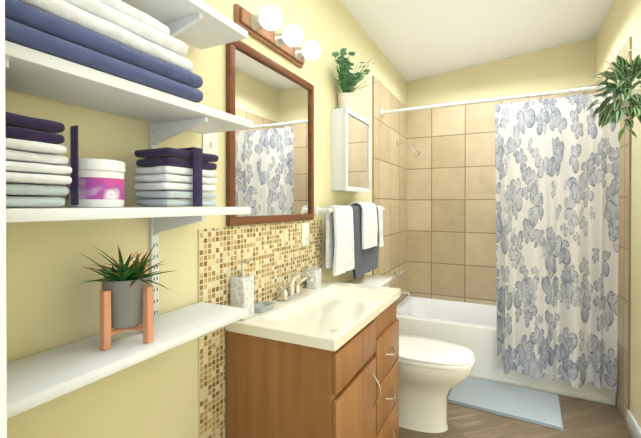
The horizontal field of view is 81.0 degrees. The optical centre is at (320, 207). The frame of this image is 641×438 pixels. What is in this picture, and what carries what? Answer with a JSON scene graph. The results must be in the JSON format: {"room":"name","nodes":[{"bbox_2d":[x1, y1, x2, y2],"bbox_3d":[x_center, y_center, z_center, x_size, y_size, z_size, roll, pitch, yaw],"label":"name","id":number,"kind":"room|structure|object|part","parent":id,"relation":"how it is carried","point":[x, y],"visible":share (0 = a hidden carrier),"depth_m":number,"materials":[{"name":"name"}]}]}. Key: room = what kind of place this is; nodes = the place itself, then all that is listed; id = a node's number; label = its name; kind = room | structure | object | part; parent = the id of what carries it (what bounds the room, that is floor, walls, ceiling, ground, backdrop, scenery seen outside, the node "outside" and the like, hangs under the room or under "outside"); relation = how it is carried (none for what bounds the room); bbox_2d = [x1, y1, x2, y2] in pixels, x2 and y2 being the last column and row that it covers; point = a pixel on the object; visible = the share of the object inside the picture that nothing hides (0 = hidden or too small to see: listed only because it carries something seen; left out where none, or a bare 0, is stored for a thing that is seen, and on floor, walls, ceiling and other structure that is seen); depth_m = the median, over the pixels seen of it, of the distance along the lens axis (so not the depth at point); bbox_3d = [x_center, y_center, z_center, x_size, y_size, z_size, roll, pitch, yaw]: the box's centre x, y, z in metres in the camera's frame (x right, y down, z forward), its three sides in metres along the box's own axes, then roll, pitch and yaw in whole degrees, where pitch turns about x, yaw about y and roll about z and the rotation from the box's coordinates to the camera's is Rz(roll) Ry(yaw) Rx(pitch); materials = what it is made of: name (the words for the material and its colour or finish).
{"room":"bathroom","nodes":[
{"label":"bathroom","id":0,"kind":"room"},
{"bbox_2d":[5,0,406,437],"bbox_3d":[-0.190,-0.205,1.788,0.120,2.950,4.690,0,0,27],"label":"wall","id":1,"kind":"structure","parent":0,"point":[52,302],"depth_m":1.03,"materials":[{"name":"yellow paint"}]},
{"bbox_2d":[5,0,252,418],"bbox_3d":[-0.451,-0.171,0.881,0.225,1.007,0.665,0,0,27],"label":"shelf unit","id":2,"kind":"object","parent":1,"relation":"attached to","point":[35,380],"visible":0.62,"depth_m":0.83,"materials":[{"name":"white wood"}]},
{"bbox_2d":[5,112,78,206],"bbox_3d":[-0.560,-0.077,0.654,0.190,0.152,0.163,0,0,27],"label":"towels","id":3,"kind":"object","parent":2,"relation":"on","point":[33,159],"visible":0.96,"depth_m":0.63,"materials":[{"name":"white fabric"}]},
{"bbox_2d":[65,158,124,206],"bbox_3d":[-0.478,-0.049,0.800,0.110,0.098,0.110,0,0,27],"label":"jar","id":4,"kind":"object","parent":2,"relation":"on","point":[101,182],"visible":0.85,"depth_m":0.76,"materials":[{"name":"white plastic"}]},
{"bbox_2d":[5,0,202,102],"bbox_3d":[-0.479,-0.341,0.784,0.221,0.164,0.441,0,0,27],"label":"towels","id":5,"kind":"object","parent":2,"relation":"on","point":[120,39],"visible":0.77,"depth_m":0.71,"materials":[{"name":"fabric"}]},
{"bbox_2d":[80,243,171,350],"bbox_3d":[-0.446,0.195,0.878,0.232,0.228,0.203,0,0,27],"label":"succulent planter","id":6,"kind":"object","parent":2,"relation":"on","point":[126,297],"visible":1,"depth_m":0.84,"materials":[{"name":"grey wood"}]},
{"bbox_2d":[134,147,218,206],"bbox_3d":[-0.372,-0.077,0.988,0.136,0.150,0.183,0,0,27],"label":"towels","id":7,"kind":"object","parent":2,"relation":"on","point":[167,176],"visible":1,"depth_m":0.93,"materials":[{"name":"white fabric"}]},
{"bbox_2d":[202,133,217,161],"bbox_3d":[-0.372,-0.214,1.275,0.014,0.114,0.070,0,0,27],"label":"light switch","id":8,"kind":"object","parent":1,"relation":"attached to","point":[209,143],"visible":0.73,"depth_m":1.27,"materials":[{"name":"white plastic"}]},
{"bbox_2d":[198,220,321,437],"bbox_3d":[-0.198,0.671,1.637,0.006,1.200,0.903,0,0,27],"label":"backsplash","id":9,"kind":"structure","parent":1,"relation":"attached to","point":[277,254],"depth_m":1.36,"materials":[{"name":"tile"}]},
{"bbox_2d":[302,223,308,245],"bbox_3d":[-0.074,0.134,1.866,0.008,0.114,0.070,0,0,27],"label":"electrical outlet plate","id":10,"kind":"object","parent":9,"relation":"attached to","point":[305,234],"visible":1,"depth_m":1.86,"materials":[{"name":"white plastic"}]},
{"bbox_2d":[226,40,313,225],"bbox_3d":[-0.187,-0.278,1.635,0.022,0.687,0.650,0,0,27],"label":"mirror","id":11,"kind":"object","parent":1,"relation":"attached to","point":[270,167],"visible":0.92,"depth_m":1.57,"materials":[{"name":"brown wood"}]},
{"bbox_2d":[234,3,320,67],"bbox_3d":[-0.141,-0.714,1.576,0.154,0.085,0.500,0,0,27],"label":"sconce","id":12,"kind":"object","parent":1,"relation":"attached to","point":[250,23],"depth_m":1.53,"materials":[{"name":"brown wood"}]},
{"bbox_3d":[-0.188,-0.713,1.415,0.085,0.085,0.085,0,0,21],"label":"light bulb","id":13,"kind":"part","parent":12,"relation":"part of","materials":[{"name":"white glass"}]},
{"bbox_3d":[-0.114,-0.714,1.562,0.085,0.085,0.085,0,0,21],"label":"light bulb","id":14,"kind":"part","parent":12,"relation":"part of","materials":[{"name":"white glass"}]},
{"bbox_3d":[-0.040,-0.715,1.710,0.085,0.085,0.085,0,0,21],"label":"light bulb","id":15,"kind":"part","parent":12,"relation":"part of","materials":[{"name":"white glass"}]},
{"bbox_2d":[314,207,384,214],"bbox_3d":[0.220,0.016,2.367,0.096,0.044,0.956,0,0,27],"label":"towel rail","id":16,"kind":"object","parent":1,"relation":"attached to","point":[318,210],"visible":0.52,"depth_m":1.95,"materials":[{"name":"white metal"}]},
{"bbox_2d":[326,201,383,278],"bbox_3d":[0.243,0.188,2.317,0.122,0.447,0.820,0,0,27],"label":"hanging towels","id":17,"kind":"object","parent":16,"relation":"hanging from","point":[354,237],"visible":0.98,"depth_m":2.17,"materials":[{"name":"white fabric"}]},
{"bbox_2d":[331,107,369,192],"bbox_3d":[0.194,-0.328,2.311,0.097,0.470,0.410,0,0,27],"label":"medicine cabinet","id":18,"kind":"object","parent":1,"relation":"attached to","point":[350,150],"visible":1,"depth_m":2.17,"materials":[{"name":"white wood"}]},
{"bbox_2d":[332,48,376,109],"bbox_3d":[0.211,-0.721,2.167,0.245,0.316,0.410,0,0,27],"label":"plant","id":19,"kind":"object","parent":18,"relation":"on","point":[348,80],"visible":0.98,"depth_m":2.15,"materials":[{"name":"green plant"}]},
{"bbox_2d":[374,77,406,304],"bbox_3d":[0.627,0.138,3.280,0.008,2.245,1.037,0,0,27],"label":"wall tile","id":20,"kind":"structure","parent":1,"relation":"attached to","point":[390,174],"depth_m":3.24,"materials":[{"name":"beige tile"}]},
{"bbox_2d":[394,269,410,295],"bbox_3d":[0.751,0.684,3.385,0.123,0.223,0.235,0,0,27],"label":"tub spout","id":21,"kind":"object","parent":20,"relation":"attached to","point":[401,272],"visible":0.9,"depth_m":3.37,"materials":[{"name":"silver metal"}]},
{"bbox_2d":[396,141,420,157],"bbox_3d":[0.788,-0.520,3.349,0.219,0.167,0.072,0,0,27],"label":"shower head","id":22,"kind":"object","parent":20,"relation":"attached to","point":[417,153],"visible":1,"depth_m":3.32},
{"bbox_2d":[381,85,605,115],"bbox_3d":[1.173,-0.751,2.646,1.531,0.059,0.060,0,0,27],"label":"rail","id":23,"kind":"object","parent":20,"relation":"attached to","point":[383,112],"visible":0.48,"depth_m":2.62,"materials":[{"name":"white metal"}]},
{"bbox_2d":[495,86,619,391],"bbox_3d":[1.528,0.184,2.466,0.697,1.904,0.137,0,0,27],"label":"shower curtain","id":24,"kind":"object","parent":23,"relation":"hanging from","point":[557,195],"visible":0.94,"depth_m":2.46,"materials":[{"name":"white fabric"}]},
{"bbox_2d":[372,36,631,409],"bbox_3d":[1.086,0.143,2.484,1.540,2.245,0.047,0,0,27],"label":"tile trim","id":25,"kind":"structure","parent":1,"relation":"attached to","point":[629,246],"depth_m":2.16,"materials":[{"name":"beige tile"}]},
{"bbox_2d":[340,0,613,81],"bbox_3d":[0.530,-1.355,1.365,1.780,0.256,4.790,0,0,27],"label":"ceiling","id":26,"kind":"structure","parent":0,"point":[415,39],"depth_m":2.75,"materials":[{"name":"white paint"}]},
{"bbox_2d":[407,38,594,107],"bbox_3d":[1.575,-0.215,3.460,1.540,2.950,0.120,0,0,27],"label":"wall","id":27,"kind":"structure","parent":0,"point":[567,66],"depth_m":3.32,"materials":[{"name":"yellow paint"}]},
{"bbox_2d":[407,91,593,304],"bbox_3d":[1.546,0.138,3.405,1.540,2.245,0.008,0,0,27],"label":"wall tile","id":28,"kind":"structure","parent":27,"relation":"attached to","point":[451,214],"depth_m":3.54,"materials":[{"name":"beige tile"}]},
{"bbox_2d":[398,388,632,437],"bbox_3d":[0.552,1.302,1.425,1.780,0.060,4.690,0,0,27],"label":"floor","id":29,"kind":"structure","parent":0,"point":[582,418],"depth_m":2.18,"materials":[{"name":"wood"}]},
{"bbox_2d":[225,281,400,437],"bbox_3d":[0.038,0.835,1.587,0.456,0.870,0.783,0,0,27],"label":"bathroom vanity","id":30,"kind":"object","parent":29,"relation":"on","point":[322,361],"visible":0.98,"depth_m":1.30,"materials":[{"name":"brown wood"}]},
{"bbox_2d":[230,260,253,319],"bbox_3d":[-0.281,0.296,1.363,0.072,0.209,0.064,0,0,27],"label":"soap dispenser","id":31,"kind":"object","parent":30,"relation":"on","point":[242,290],"visible":0.83,"depth_m":1.34,"materials":[{"name":"ceramic"}]},
{"bbox_2d":[254,301,274,313],"bbox_3d":[-0.228,0.390,1.464,0.066,0.020,0.096,0,0,27],"label":"soap dish","id":32,"kind":"object","parent":30,"relation":"on","point":[261,307],"visible":0.92,"depth_m":1.47,"materials":[{"name":"grey"}]},
{"bbox_2d":[277,270,313,300],"bbox_3d":[-0.091,0.337,1.648,0.140,0.124,0.232,0,0,27],"label":"faucet","id":33,"kind":"object","parent":30,"relation":"on","point":[293,291],"visible":0.98,"depth_m":1.65,"materials":[{"name":"silver metal"}]},
{"bbox_2d":[306,267,321,288],"bbox_3d":[-0.033,0.350,1.858,0.062,0.095,0.062,0,0,27],"label":"tumbler","id":34,"kind":"object","parent":30,"relation":"on","point":[315,272],"visible":0.79,"depth_m":1.83,"materials":[{"name":"ceramic"}]},
{"bbox_2d":[347,274,474,432],"bbox_3d":[0.526,0.867,2.252,0.739,0.799,0.456,0,0,27],"label":"toilet","id":35,"kind":"object","parent":29,"relation":"on","point":[432,372],"visible":0.44,"depth_m":2.12,"materials":[{"name":"white ceramic"}]},
{"bbox_2d":[447,376,562,430],"bbox_3d":[1.206,1.256,2.474,0.640,0.016,0.440,0,0,30],"label":"bath mat","id":36,"kind":"object","parent":29,"relation":"on","point":[542,408],"visible":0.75,"depth_m":2.42,"materials":[{"name":"fabric"}]},
{"bbox_2d":[396,296,615,404],"bbox_3d":[1.375,1.072,3.067,1.518,0.379,0.753,0,0,27],"label":"bathtub","id":37,"kind":"object","parent":29,"relation":"on","point":[472,327],"visible":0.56,"depth_m":2.82,"materials":[{"name":"white ceramic"}]},
{"bbox_2d":[595,0,640,427],"bbox_3d":[1.295,-0.201,1.045,0.120,2.950,4.690,0,0,27],"label":"wall","id":38,"kind":"structure","parent":0,"point":[620,25],"depth_m":2.11,"materials":[{"name":"yellow paint"}]},
{"bbox_2d":[594,39,628,423],"bbox_3d":[2.005,0.142,2.610,0.008,2.245,1.002,0,0,27],"label":"wall tile","id":39,"kind":"structure","parent":38,"relation":"attached to","point":[622,371],"depth_m":2.27,"materials":[{"name":"beige tile"}]},
{"bbox_2d":[584,47,640,141],"bbox_3d":[1.521,-0.563,1.901,0.336,0.464,0.397,0,0,27],"label":"hanging plant","id":40,"kind":"object","parent":38,"relation":"attached to","point":[625,97],"visible":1,"depth_m":1.85,"materials":[{"name":"green plant"}]},
{"bbox_2d":[627,409,640,437],"bbox_3d":[1.221,1.224,1.056,0.014,0.100,2.490,0,0,27],"label":"baseboard","id":41,"kind":"structure","parent":38,"relation":"attached to","point":[633,427],"depth_m":2.07,"materials":[{"name":"white wood"}]},
{"bbox_3d":[-0.041,-0.196,0.231,1.540,2.950,0.100,0,0,27],"label":"wall","id":42,"kind":"structure","parent":0,"visible":0},
{"bbox_2d":[0,0,6,437],"bbox_3d":[-0.497,0.208,0.415,0.182,2.140,0.185,0,0,27],"label":"door frame","id":43,"kind":"structure","parent":42,"relation":"attached to","point":[3,384],"depth_m":0.46,"materials":[{"name":"white wood"}]}
]}

